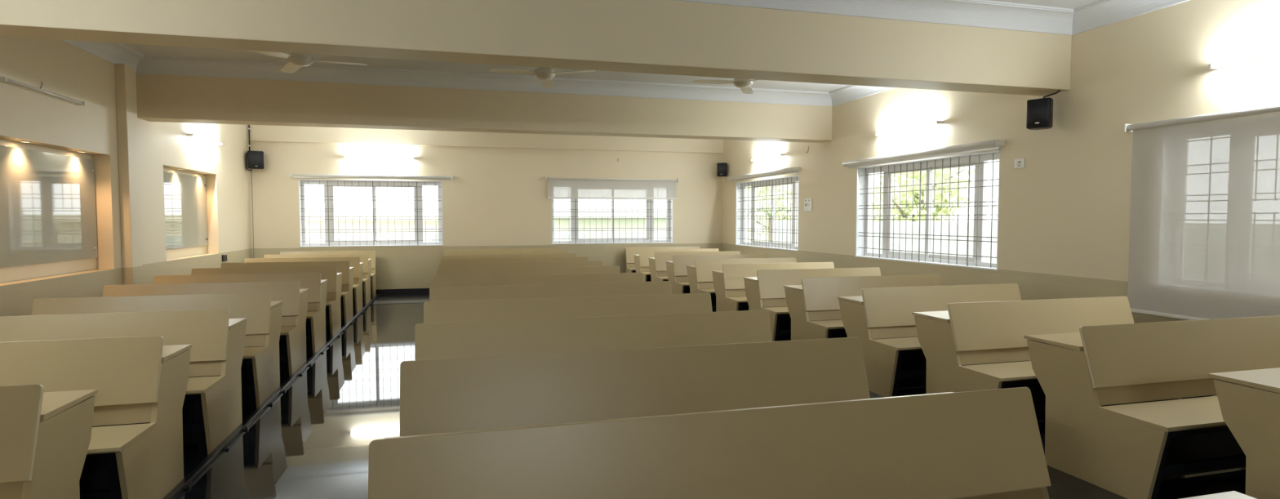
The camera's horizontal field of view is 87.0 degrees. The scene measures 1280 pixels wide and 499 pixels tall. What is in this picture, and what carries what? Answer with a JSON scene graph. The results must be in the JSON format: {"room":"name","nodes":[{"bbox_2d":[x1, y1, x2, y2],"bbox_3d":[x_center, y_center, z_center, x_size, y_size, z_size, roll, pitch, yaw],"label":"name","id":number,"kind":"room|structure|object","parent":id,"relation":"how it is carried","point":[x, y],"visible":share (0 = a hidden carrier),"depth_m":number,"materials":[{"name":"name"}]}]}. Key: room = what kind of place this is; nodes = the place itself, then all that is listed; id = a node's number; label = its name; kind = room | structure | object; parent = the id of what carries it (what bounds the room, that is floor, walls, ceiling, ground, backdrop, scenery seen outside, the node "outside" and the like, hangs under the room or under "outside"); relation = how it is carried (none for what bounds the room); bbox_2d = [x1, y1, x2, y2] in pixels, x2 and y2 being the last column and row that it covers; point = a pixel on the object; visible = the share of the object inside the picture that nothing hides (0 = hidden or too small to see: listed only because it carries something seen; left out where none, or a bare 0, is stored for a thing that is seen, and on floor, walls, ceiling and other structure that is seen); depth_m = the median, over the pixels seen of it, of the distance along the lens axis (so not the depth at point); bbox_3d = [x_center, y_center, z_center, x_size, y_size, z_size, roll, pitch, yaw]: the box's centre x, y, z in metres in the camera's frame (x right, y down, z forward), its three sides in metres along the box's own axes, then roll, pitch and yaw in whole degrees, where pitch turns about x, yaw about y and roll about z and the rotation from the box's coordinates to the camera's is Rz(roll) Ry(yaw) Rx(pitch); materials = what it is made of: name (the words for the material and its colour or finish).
{"room":"lecture hall","nodes":[
{"label":"lecture hall","id":0,"kind":"room"},
{"bbox_2d":[0,36,251,315],"bbox_3d":[-4.998,-0.383,3.780,0.260,3.420,18.060,-1,3,-15],"label":"wall","id":1,"kind":"structure","parent":0,"point":[52,125],"depth_m":7.46,"materials":[{"name":"beige paint"}]},
{"bbox_2d":[0,76,85,105],"bbox_3d":[-5.496,-1.490,6.218,0.088,0.123,1.264,-1,3,-15],"label":"tube light","id":2,"kind":"object","parent":1,"relation":"attached to","point":[2,79],"visible":1,"depth_m":6.15,"materials":[{"name":"white plastic"}]},
{"bbox_2d":[0,145,97,267],"bbox_3d":[-5.657,-0.388,6.147,0.045,1.070,2.670,-1,3,-15],"label":"board","id":3,"kind":"object","parent":1,"relation":"in","point":[48,214],"visible":1,"depth_m":6.52,"materials":[{"name":"glass"}]},
{"bbox_2d":[115,63,142,284],"bbox_3d":[-5.906,-0.483,7.818,0.100,3.245,0.270,-1,3,-15],"label":"pillar","id":4,"kind":"structure","parent":1,"relation":"attached to","point":[125,75],"depth_m":7.71,"materials":[{"name":"beige paint"}]},
{"bbox_2d":[163,171,208,249],"bbox_3d":[-6.647,-0.558,9.792,0.045,1.070,1.970,-1,3,-15],"label":"board","id":5,"kind":"object","parent":1,"relation":"in","point":[184,195],"visible":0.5,"depth_m":9.88,"materials":[{"name":"glass"}]},
{"bbox_2d":[186,133,222,145],"bbox_3d":[-6.582,-1.706,10.217,0.088,0.123,1.264,-1,3,-15],"label":"tube light","id":6,"kind":"object","parent":1,"relation":"attached to","point":[191,135],"visible":1,"depth_m":10.12,"materials":[{"name":"white plastic"}]},
{"bbox_2d":[222,253,227,261],"bbox_3d":[-6.820,0.138,11.079,0.026,0.111,0.200,-1,3,-15],"label":"box","id":7,"kind":"object","parent":1,"relation":"attached to","point":[224,256],"visible":1,"depth_m":11.06,"materials":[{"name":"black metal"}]},
{"bbox_2d":[247,124,251,151],"bbox_3d":[-7.189,-2.032,12.419,0.036,0.510,0.068,-1,3,-15],"label":"cable conduit","id":8,"kind":"object","parent":1,"relation":"attached to","point":[248,128],"visible":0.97,"depth_m":12.39,"materials":[{"name":"black metal"}]},
{"bbox_2d":[245,150,263,171],"bbox_3d":[-7.047,-1.616,12.332,0.275,0.367,0.232,-2,3,-37],"label":"wall speaker","id":9,"kind":"object","parent":1,"relation":"attached to","point":[255,159],"visible":1,"depth_m":12.25,"materials":[{"name":"black plastic"}]},
{"bbox_2d":[248,151,263,168],"bbox_3d":[-6.975,-1.629,12.257,0.242,0.308,0.020,-2,3,-37],"label":"speaker grille","id":10,"kind":"object","parent":9,"relation":"attached to","point":[255,158],"depth_m":12.24,"materials":[{"name":"black"}]},
{"bbox_2d":[248,141,722,288],"bbox_3d":[-2.739,-0.857,13.873,9.910,3.420,0.260,-1,3,-15],"label":"wall","id":11,"kind":"structure","parent":0,"point":[495,197],"depth_m":13.61,"materials":[{"name":"beige paint"}]},
{"bbox_2d":[251,174,253,253],"bbox_3d":[-7.195,-0.336,12.546,0.008,2.250,0.009,-1,3,-15],"label":"cable","id":12,"kind":"object","parent":11,"relation":"attached to","point":[251,175],"visible":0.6,"depth_m":12.53,"materials":[{"name":"grey plastic"}]},
{"bbox_2d":[297,178,443,247],"bbox_3d":[-5.213,-0.706,13.191,2.620,1.284,0.252,-1,3,-15],"label":"window","id":13,"kind":"structure","parent":11,"relation":"in","point":[328,185],"depth_m":13.15,"materials":[{"name":"white paint"}]},
{"bbox_2d":[289,173,453,179],"bbox_3d":[-5.128,-1.327,13.010,2.932,0.238,0.111,-1,3,-15],"label":"roller blind","id":14,"kind":"object","parent":11,"relation":"attached to","point":[293,175],"visible":1,"depth_m":12.96,"materials":[{"name":"white fabric"}]},
{"bbox_2d":[344,152,414,159],"bbox_3d":[-5.026,-1.819,13.030,1.264,0.123,0.088,-1,3,-15],"label":"tube light","id":15,"kind":"object","parent":11,"relation":"attached to","point":[365,157],"visible":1,"depth_m":13.01,"materials":[{"name":"white plastic"}]},
{"bbox_2d":[375,293,429,300],"bbox_3d":[-4.388,0.900,12.895,1.150,0.004,0.900,-1,3,-15],"label":"trim","id":16,"kind":"structure","parent":11,"relation":"attached to","point":[398,296],"depth_m":12.83,"materials":[{"name":"black stone"}]},
{"bbox_2d":[376,288,429,294],"bbox_3d":[-2.701,0.802,13.816,9.390,0.110,0.018,-1,3,-15],"label":"baseboard","id":17,"kind":"structure","parent":11,"relation":"attached to","point":[408,291],"depth_m":13.28,"materials":[{"name":"black stone"}]},
{"bbox_2d":[247,124,723,153],"bbox_3d":[-2.700,-2.229,13.661,9.390,0.330,0.045,-1,3,-15],"label":"ceiling beam","id":18,"kind":"structure","parent":11,"relation":"attached to","point":[257,132],"depth_m":13.48,"materials":[{"name":"beige paint"}]},
{"bbox_2d":[545,176,678,199],"bbox_3d":[-0.555,-1.290,14.261,2.872,0.451,0.096,-1,3,-15],"label":"roller blind","id":19,"kind":"object","parent":11,"relation":"attached to","point":[557,188],"visible":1,"depth_m":14.25,"materials":[{"name":"white fabric"}]},
{"bbox_2d":[551,198,673,244],"bbox_3d":[-0.587,-0.769,14.445,2.660,1.284,0.252,-1,3,-15],"label":"window","id":20,"kind":"structure","parent":11,"relation":"in","point":[649,238],"depth_m":14.45,"materials":[{"name":"white paint"}]},
{"bbox_2d":[121,0,1100,92],"bbox_3d":[-0.377,-2.235,5.084,9.910,0.150,18.320,-1,3,-15],"label":"ceiling","id":21,"kind":"structure","parent":0,"point":[145,50],"depth_m":8.51,"materials":[{"name":"white paint"}]},
{"bbox_2d":[249,50,367,73],"bbox_3d":[-3.228,-2.018,6.679,0.996,0.428,1.089,-1,3,-15],"label":"ceiling fan","id":22,"kind":"object","parent":21,"relation":"hanging from","point":[296,60],"visible":0.59,"depth_m":6.58,"materials":[{"name":"white metal"}]},
{"bbox_2d":[488,66,595,88],"bbox_3d":[-1.108,-2.045,7.319,1.070,0.438,1.040,-1,3,-15],"label":"ceiling fan","id":23,"kind":"object","parent":21,"relation":"hanging from","point":[545,75],"visible":0.7,"depth_m":7.15,"materials":[{"name":"white metal"}]},
{"bbox_2d":[692,78,764,93],"bbox_3d":[1.069,-2.085,7.817,0.956,0.408,1.093,-1,3,-15],"label":"ceiling fan","id":24,"kind":"object","parent":21,"relation":"hanging from","point":[744,85],"visible":0.59,"depth_m":7.79,"materials":[{"name":"white metal"}]},
{"bbox_2d":[175,295,1245,498],"bbox_3d":[-0.373,1.316,5.250,9.910,0.120,18.320,-1,3,-15],"label":"floor","id":25,"kind":"structure","parent":0,"point":[315,437],"depth_m":4.64,"materials":[{"name":"tile"}]},
{"bbox_2d":[0,383,97,498],"bbox_3d":[-3.040,0.957,2.294,1.662,0.879,0.909,-1,3,-15],"label":"desk","id":26,"kind":"object","parent":25,"relation":"on","point":[45,437],"visible":1,"depth_m":2.54,"materials":[{"name":"beige laminate"}]},
{"bbox_2d":[0,335,191,498],"bbox_3d":[-3.323,0.908,3.336,1.662,0.879,0.909,-1,3,-15],"label":"desk","id":27,"kind":"object","parent":25,"relation":"on","point":[136,379],"visible":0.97,"depth_m":3.46,"materials":[{"name":"beige laminate"}]},
{"bbox_2d":[0,308,247,456],"bbox_3d":[-3.606,0.860,4.378,1.662,0.879,0.909,-1,3,-15],"label":"desk","id":28,"kind":"object","parent":25,"relation":"on","point":[211,410],"visible":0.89,"depth_m":4.46,"materials":[{"name":"beige laminate"}]},
{"bbox_2d":[31,292,283,408],"bbox_3d":[-3.889,0.811,5.421,1.662,0.879,0.909,-1,3,-15],"label":"desk","id":29,"kind":"object","parent":25,"relation":"on","point":[260,364],"visible":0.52,"depth_m":5.49,"materials":[{"name":"beige laminate"}]},
{"bbox_2d":[102,280,308,377],"bbox_3d":[-4.172,0.763,6.463,1.662,0.879,0.909,-1,3,-15],"label":"desk","id":30,"kind":"object","parent":25,"relation":"on","point":[292,340],"visible":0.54,"depth_m":6.54,"materials":[{"name":"beige laminate"}]},
{"bbox_2d":[153,271,327,355],"bbox_3d":[-4.455,0.714,7.505,1.662,0.879,0.909,-1,3,-15],"label":"desk","id":31,"kind":"object","parent":25,"relation":"on","point":[317,288],"visible":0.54,"depth_m":7.58,"materials":[{"name":"beige laminate"}]},
{"bbox_2d":[191,266,342,337],"bbox_3d":[-4.738,0.666,8.547,1.662,0.879,0.909,-1,3,-15],"label":"desk","id":32,"kind":"object","parent":25,"relation":"on","point":[333,309],"visible":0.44,"depth_m":8.62,"materials":[{"name":"beige laminate"}]},
{"bbox_2d":[162,293,380,498],"bbox_3d":[-3.558,1.139,7.521,0.065,0.028,11.662,-1,3,-15],"label":"rail","id":33,"kind":"object","parent":25,"relation":"on","point":[184,484],"visible":1,"depth_m":4.83,"materials":[{"name":"black metal"}]},
{"bbox_2d":[221,260,354,324],"bbox_3d":[-5.021,0.617,9.589,1.662,0.879,0.909,-1,3,-15],"label":"desk","id":34,"kind":"object","parent":25,"relation":"on","point":[346,299],"visible":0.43,"depth_m":9.67,"materials":[{"name":"beige laminate"}]},
{"bbox_2d":[244,256,363,314],"bbox_3d":[-5.304,0.569,10.632,1.662,0.879,0.909,-1,3,-15],"label":"desk","id":35,"kind":"object","parent":25,"relation":"on","point":[354,261],"visible":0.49,"depth_m":10.72,"materials":[{"name":"beige laminate"}]},
{"bbox_2d":[263,253,371,305],"bbox_3d":[-5.587,0.520,11.674,1.662,0.879,0.909,-1,3,-15],"label":"desk","id":36,"kind":"object","parent":25,"relation":"on","point":[363,256],"visible":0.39,"depth_m":11.76,"materials":[{"name":"beige laminate"}]},
{"bbox_2d":[280,250,376,298],"bbox_3d":[-5.826,0.479,12.552,1.662,0.879,0.569,-1,3,-15],"label":"desk","id":37,"kind":"object","parent":25,"relation":"on","point":[371,254],"visible":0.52,"depth_m":12.77,"materials":[{"name":"beige laminate"}]},
{"bbox_2d":[371,298,429,304],"bbox_3d":[-4.187,0.934,12.157,1.150,0.004,0.550,-1,3,-15],"label":"trim","id":38,"kind":"structure","parent":25,"relation":"on","point":[415,300],"depth_m":12.08,"materials":[{"name":"grey stone"}]},
{"bbox_2d":[444,248,559,252],"bbox_3d":[-2.717,0.434,13.459,2.274,0.879,0.569,-1,3,-15],"label":"desk","id":39,"kind":"object","parent":25,"relation":"on","point":[508,249],"visible":0.17,"depth_m":13.63,"materials":[{"name":"beige laminate"}]},
{"bbox_2d":[443,250,567,255],"bbox_3d":[-2.478,0.475,12.580,2.274,0.879,0.909,-1,3,-15],"label":"desk","id":40,"kind":"object","parent":25,"relation":"on","point":[518,251],"visible":0.06,"depth_m":12.59,"materials":[{"name":"beige laminate"}]},
{"bbox_2d":[442,253,577,258],"bbox_3d":[-2.195,0.523,11.538,2.274,0.879,0.909,-1,3,-15],"label":"desk","id":41,"kind":"object","parent":25,"relation":"on","point":[560,255],"visible":0.1,"depth_m":11.55,"materials":[{"name":"beige laminate"}]},
{"bbox_2d":[440,256,588,263],"bbox_3d":[-1.912,0.572,10.496,2.274,0.879,0.909,-1,3,-15],"label":"desk","id":42,"kind":"object","parent":25,"relation":"on","point":[580,258],"visible":0.1,"depth_m":10.50,"materials":[{"name":"beige laminate"}]},
{"bbox_2d":[438,260,602,269],"bbox_3d":[-1.629,0.621,9.454,2.274,0.879,0.909,-1,3,-15],"label":"desk","id":43,"kind":"object","parent":25,"relation":"on","point":[598,263],"visible":0.09,"depth_m":9.46,"materials":[{"name":"beige laminate"}]},
{"bbox_2d":[436,266,620,276],"bbox_3d":[-1.346,0.669,8.412,2.274,0.879,0.909,-1,3,-15],"label":"desk","id":44,"kind":"object","parent":25,"relation":"on","point":[585,269],"visible":0.09,"depth_m":8.41,"materials":[{"name":"beige laminate"}]},
{"bbox_2d":[433,272,642,287],"bbox_3d":[-1.063,0.718,7.369,2.274,0.879,0.909,-1,3,-15],"label":"desk","id":45,"kind":"object","parent":25,"relation":"on","point":[466,281],"visible":0.21,"depth_m":7.37,"materials":[{"name":"beige laminate"}]},
{"bbox_2d":[429,280,671,301],"bbox_3d":[-0.780,0.766,6.327,2.274,0.879,0.909,-1,3,-15],"label":"desk","id":46,"kind":"object","parent":25,"relation":"on","point":[594,289],"visible":0.18,"depth_m":6.32,"materials":[{"name":"beige laminate"}]},
{"bbox_2d":[423,292,712,323],"bbox_3d":[-0.497,0.815,5.285,2.274,0.879,0.909,-1,3,-15],"label":"desk","id":47,"kind":"object","parent":25,"relation":"on","point":[449,311],"visible":0.24,"depth_m":5.27,"materials":[{"name":"beige laminate"}]},
{"bbox_2d":[414,309,772,359],"bbox_3d":[-0.214,0.863,4.243,2.274,0.879,0.909,-1,3,-15],"label":"desk","id":48,"kind":"object","parent":25,"relation":"on","point":[453,340],"visible":0.34,"depth_m":4.21,"materials":[{"name":"beige laminate"}]},
{"bbox_2d":[400,336,870,435],"bbox_3d":[0.069,0.912,3.201,2.274,0.879,0.909,-1,3,-15],"label":"bench","id":49,"kind":"object","parent":25,"relation":"on","point":[443,395],"visible":0.42,"depth_m":3.15,"materials":[{"name":"beige laminate"}]},
{"bbox_2d":[625,246,700,272],"bbox_3d":[0.561,0.391,14.308,1.674,0.879,0.569,-1,3,-15],"label":"desk","id":50,"kind":"object","parent":25,"relation":"on","point":[629,251],"visible":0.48,"depth_m":14.29,"materials":[{"name":"beige laminate"}]},
{"bbox_2d":[633,248,719,281],"bbox_3d":[0.799,0.432,13.430,1.674,0.879,0.909,-1,3,-15],"label":"desk","id":51,"kind":"object","parent":25,"relation":"on","point":[641,260],"visible":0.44,"depth_m":13.27,"materials":[{"name":"beige laminate"}]},
{"bbox_2d":[648,250,740,282],"bbox_3d":[1.082,0.481,12.388,1.674,0.879,0.909,-1,3,-15],"label":"desk","id":52,"kind":"object","parent":25,"relation":"on","point":[657,264],"visible":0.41,"depth_m":12.24,"materials":[{"name":"beige laminate"}]},
{"bbox_2d":[368,386,1051,498],"bbox_3d":[0.351,0.960,2.159,2.274,0.879,0.909,-1,3,-15],"label":"bench","id":53,"kind":"object","parent":25,"relation":"on","point":[986,443],"visible":1,"depth_m":2.16,"materials":[{"name":"beige laminate"}]},
{"bbox_2d":[665,253,765,293],"bbox_3d":[1.365,0.529,11.345,1.674,0.879,0.909,-1,3,-15],"label":"desk","id":54,"kind":"object","parent":25,"relation":"on","point":[677,269],"visible":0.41,"depth_m":11.18,"materials":[{"name":"beige laminate"}]},
{"bbox_2d":[686,257,796,311],"bbox_3d":[1.648,0.578,10.303,1.674,0.879,0.909,-1,3,-15],"label":"desk","id":55,"kind":"object","parent":25,"relation":"on","point":[700,275],"visible":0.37,"depth_m":10.15,"materials":[{"name":"beige laminate"}]},
{"bbox_2d":[711,262,834,311],"bbox_3d":[1.931,0.626,9.261,1.674,0.879,0.909,-1,3,-15],"label":"desk","id":56,"kind":"object","parent":25,"relation":"on","point":[729,282],"visible":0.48,"depth_m":9.11,"materials":[{"name":"beige laminate"}]},
{"bbox_2d":[742,266,880,341],"bbox_3d":[2.214,0.675,8.219,1.674,0.879,0.909,-1,3,-15],"label":"desk","id":57,"kind":"object","parent":25,"relation":"on","point":[766,291],"visible":0.43,"depth_m":8.05,"materials":[{"name":"beige laminate"}]},
{"bbox_2d":[783,274,941,340],"bbox_3d":[2.497,0.724,7.177,1.674,0.879,0.909,-1,3,-15],"label":"desk","id":58,"kind":"object","parent":25,"relation":"on","point":[816,298],"visible":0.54,"depth_m":7.03,"materials":[{"name":"beige laminate"}]},
{"bbox_2d":[837,283,1031,396],"bbox_3d":[2.780,0.772,6.135,1.674,0.879,0.909,-1,3,-15],"label":"desk","id":59,"kind":"object","parent":25,"relation":"on","point":[891,363],"visible":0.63,"depth_m":5.95,"materials":[{"name":"beige laminate"}]},
{"bbox_2d":[911,296,1181,420],"bbox_3d":[3.063,0.821,5.093,1.674,0.879,0.909,-1,3,-15],"label":"desk","id":60,"kind":"object","parent":25,"relation":"on","point":[966,333],"visible":0.51,"depth_m":4.97,"materials":[{"name":"beige laminate"}]},
{"bbox_2d":[1023,315,1279,498],"bbox_3d":[3.346,0.869,4.050,1.674,0.879,0.909,-1,3,-15],"label":"desk","id":61,"kind":"object","parent":25,"relation":"on","point":[1126,451],"visible":0.91,"depth_m":3.90,"materials":[{"name":"beige laminate"}]},
{"bbox_2d":[1178,490,1257,498],"bbox_3d":[0.634,1.009,1.116,2.274,0.879,0.909,-1,3,-15],"label":"desk","id":62,"kind":"object","parent":25,"relation":"on","point":[1231,494],"visible":1,"depth_m":1.79,"materials":[{"name":"beige laminate"}]},
{"bbox_2d":[1207,367,1279,498],"bbox_3d":[3.629,0.918,3.008,1.674,0.879,0.909,-1,3,-15],"label":"desk","id":63,"kind":"object","parent":25,"relation":"on","point":[1249,400],"visible":1,"depth_m":3.03,"materials":[{"name":"beige laminate"}]},
{"bbox_2d":[722,0,1279,395],"bbox_3d":[4.316,-0.509,6.303,0.260,3.420,18.060,-1,3,-15],"label":"wall","id":64,"kind":"structure","parent":0,"point":[1064,215],"depth_m":6.54,"materials":[{"name":"beige paint"}]},
{"bbox_2d":[62,40,895,106],"bbox_3d":[-1.010,-2.177,7.425,9.390,0.187,3.920,-1,3,-15],"label":"trim","id":65,"kind":"structure","parent":64,"relation":"attached to","point":[114,53],"depth_m":8.98,"materials":[{"name":"white paint"}]},
{"bbox_2d":[135,73,832,142],"bbox_3d":[-1.570,-2.010,9.500,9.390,0.710,0.360,-1,3,-15],"label":"beam","id":66,"kind":"structure","parent":64,"relation":"attached to","point":[159,97],"depth_m":9.11,"materials":[{"name":"beige paint"}]},
{"bbox_2d":[0,0,1071,96],"bbox_3d":[-0.452,-1.823,5.383,9.390,0.700,0.340,-1,3,-15],"label":"beam","id":67,"kind":"structure","parent":64,"relation":"attached to","point":[655,37],"depth_m":5.27,"materials":[{"name":"beige paint"}]},
{"bbox_2d":[716,162,727,176],"bbox_3d":[1.794,-1.729,14.653,0.210,0.290,0.224,1,3,20],"label":"wall speaker","id":68,"kind":"object","parent":64,"relation":"attached to","point":[722,168],"visible":1,"depth_m":14.55,"materials":[{"name":"black plastic"}]},
{"bbox_2d":[734,174,799,251],"bbox_3d":[2.490,-0.688,12.972,0.252,1.314,2.730,-1,3,-15],"label":"window","id":69,"kind":"structure","parent":64,"relation":"in","point":[741,187],"depth_m":12.97,"materials":[{"name":"white paint"}]},
{"bbox_2d":[727,166,799,181],"bbox_3d":[2.301,-1.364,12.982,0.115,0.242,3.002,-1,3,-15],"label":"roller blind","id":70,"kind":"object","parent":69,"relation":"attached to","point":[794,170],"visible":1,"depth_m":12.63,"materials":[{"name":"white fabric"}]},
{"bbox_2d":[751,151,784,161],"bbox_3d":[2.391,-1.770,12.692,0.088,0.123,1.264,-1,3,-15],"label":"tube light","id":71,"kind":"object","parent":64,"relation":"attached to","point":[780,154],"visible":1,"depth_m":12.63,"materials":[{"name":"white plastic"}]},
{"bbox_2d":[804,198,812,211],"bbox_3d":[2.820,-0.745,11.284,0.017,0.209,0.249,-1,3,-15],"label":"switch plate","id":72,"kind":"object","parent":64,"relation":"attached to","point":[807,202],"visible":1,"depth_m":11.28,"materials":[{"name":"white plastic"}]},
{"bbox_2d":[875,120,943,136],"bbox_3d":[3.462,-1.606,8.748,0.088,0.123,1.264,-1,3,-15],"label":"tube light","id":73,"kind":"object","parent":64,"relation":"attached to","point":[936,122],"visible":1,"depth_m":8.65,"materials":[{"name":"white plastic"}]},
{"bbox_2d":[854,149,999,271],"bbox_3d":[3.657,-0.487,8.677,0.252,1.314,2.740,-1,3,-15],"label":"window","id":74,"kind":"structure","parent":64,"relation":"in","point":[980,160],"depth_m":8.64,"materials":[{"name":"white paint"}]},
{"bbox_2d":[842,139,1004,168],"bbox_3d":[3.471,-1.129,8.674,0.115,0.242,3.002,-1,3,-15],"label":"roller blind","id":75,"kind":"object","parent":74,"relation":"attached to","point":[992,144],"visible":1,"depth_m":8.25,"materials":[{"name":"white plastic"}]},
{"bbox_2d":[671,0,1190,35],"bbox_3d":[0.773,-1.871,0.859,9.390,0.187,9.020,-1,3,-15],"label":"trim","id":76,"kind":"structure","parent":64,"relation":"attached to","point":[971,13],"depth_m":5.98,"materials":[{"name":"white paint"}]},
{"bbox_2d":[1013,158,1025,168],"bbox_3d":[3.965,-0.899,7.051,0.016,0.095,0.130,-1,3,-15],"label":"switch plate","id":77,"kind":"object","parent":64,"relation":"attached to","point":[1018,163],"visible":1,"depth_m":7.04,"materials":[{"name":"white plastic"}]},
{"bbox_2d":[1026,90,1061,129],"bbox_3d":[3.921,-1.359,6.562,0.257,0.364,0.223,-1,3,-20],"label":"wall speaker","id":78,"kind":"object","parent":64,"relation":"attached to","point":[1039,111],"visible":1,"depth_m":6.50,"materials":[{"name":"black plastic"}]},
{"bbox_2d":[1026,97,1049,128],"bbox_3d":[3.839,-1.314,6.509,0.020,0.268,0.197,-3,4,-43],"label":"speaker grille","id":79,"kind":"object","parent":78,"relation":"attached to","point":[1037,109],"depth_m":6.50,"materials":[{"name":"black"}]},
{"bbox_2d":[1181,395,1213,398],"bbox_3d":[4.152,1.141,6.460,0.018,0.110,17.780,-1,3,-15],"label":"baseboard","id":80,"kind":"structure","parent":64,"relation":"attached to","point":[1206,395],"depth_m":5.37,"materials":[{"name":"black stone"}]},
{"bbox_2d":[1123,103,1279,319],"bbox_3d":[4.632,-0.207,4.443,0.111,1.626,3.012,-1,3,-15],"label":"roller blind","id":81,"kind":"object","parent":64,"relation":"attached to","point":[1204,239],"visible":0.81,"depth_m":5.25,"materials":[{"name":"white fabric"}]},
{"bbox_2d":[1208,50,1279,69],"bbox_3d":[4.587,-1.423,4.602,0.088,0.123,1.264,-1,3,-15],"label":"tube light","id":82,"kind":"object","parent":64,"relation":"attached to","point":[1211,66],"visible":1,"depth_m":4.98,"materials":[{"name":"white plastic"}]},
{"label":"outside","id":83,"kind":"structure","parent":0,"visible":0},
{"bbox_3d":[4.420,3.716,22.118,100.000,0.100,80.000,-1,3,-15],"label":"ground","id":84,"kind":"structure","parent":83,"visible":0},
{"bbox_2d":[305,214,438,243],"bbox_3d":[-7.959,1.254,22.558,8.400,4.800,6.450,-1,3,-15],"label":"building","id":85,"kind":"structure","parent":84,"relation":"on","point":[394,227],"depth_m":19.55,"materials":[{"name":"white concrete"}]},
{"bbox_2d":[553,209,751,242],"bbox_3d":[-0.356,1.125,23.553,6.400,4.950,6.500,-1,3,-15],"label":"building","id":86,"kind":"structure","parent":84,"relation":"on","point":[591,219],"depth_m":20.33,"materials":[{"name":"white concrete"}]},
{"bbox_2d":[746,208,791,241],"bbox_3d":[3.585,1.353,18.556,1.526,4.959,1.523,-1,3,-15],"label":"palm plant","id":87,"kind":"object","parent":84,"relation":"on","point":[776,211],"visible":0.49,"depth_m":18.47,"materials":[{"name":"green plant"}]},
{"bbox_2d":[746,184,792,241],"bbox_3d":[5.944,-0.067,28.078,3.846,6.920,3.802,-1,3,-15],"label":"leafy tree","id":88,"kind":"object","parent":84,"relation":"on","point":[784,188],"visible":0.19,"depth_m":27.39,"materials":[{"name":"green plant"}]},
{"bbox_2d":[746,172,924,242],"bbox_3d":[8.967,-2.909,34.171,9.000,12.000,5.090,3,4,45],"label":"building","id":89,"kind":"structure","parent":84,"relation":"on","point":[877,178],"depth_m":32.93,"materials":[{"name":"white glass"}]},
{"bbox_2d":[775,220,997,262],"bbox_3d":[7.949,2.028,7.651,0.110,4.620,28.008,-1,3,-15],"label":"exterior wall","id":90,"kind":"structure","parent":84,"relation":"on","point":[962,225],"depth_m":14.10,"materials":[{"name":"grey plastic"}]},
{"bbox_2d":[871,166,974,221],"bbox_3d":[8.201,0.090,19.874,3.194,7.368,3.746,-1,3,-15],"label":"leafy tree","id":91,"kind":"object","parent":84,"relation":"on","point":[962,195],"visible":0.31,"depth_m":19.40,"materials":[{"name":"green plant"}]},
{"bbox_2d":[986,189,998,222],"bbox_3d":[9.746,0.774,15.397,3.231,6.423,3.406,-1,3,-15],"label":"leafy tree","id":92,"kind":"object","parent":84,"relation":"on","point":[994,197],"visible":0.02,"depth_m":16.04,"materials":[{"name":"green plant"}]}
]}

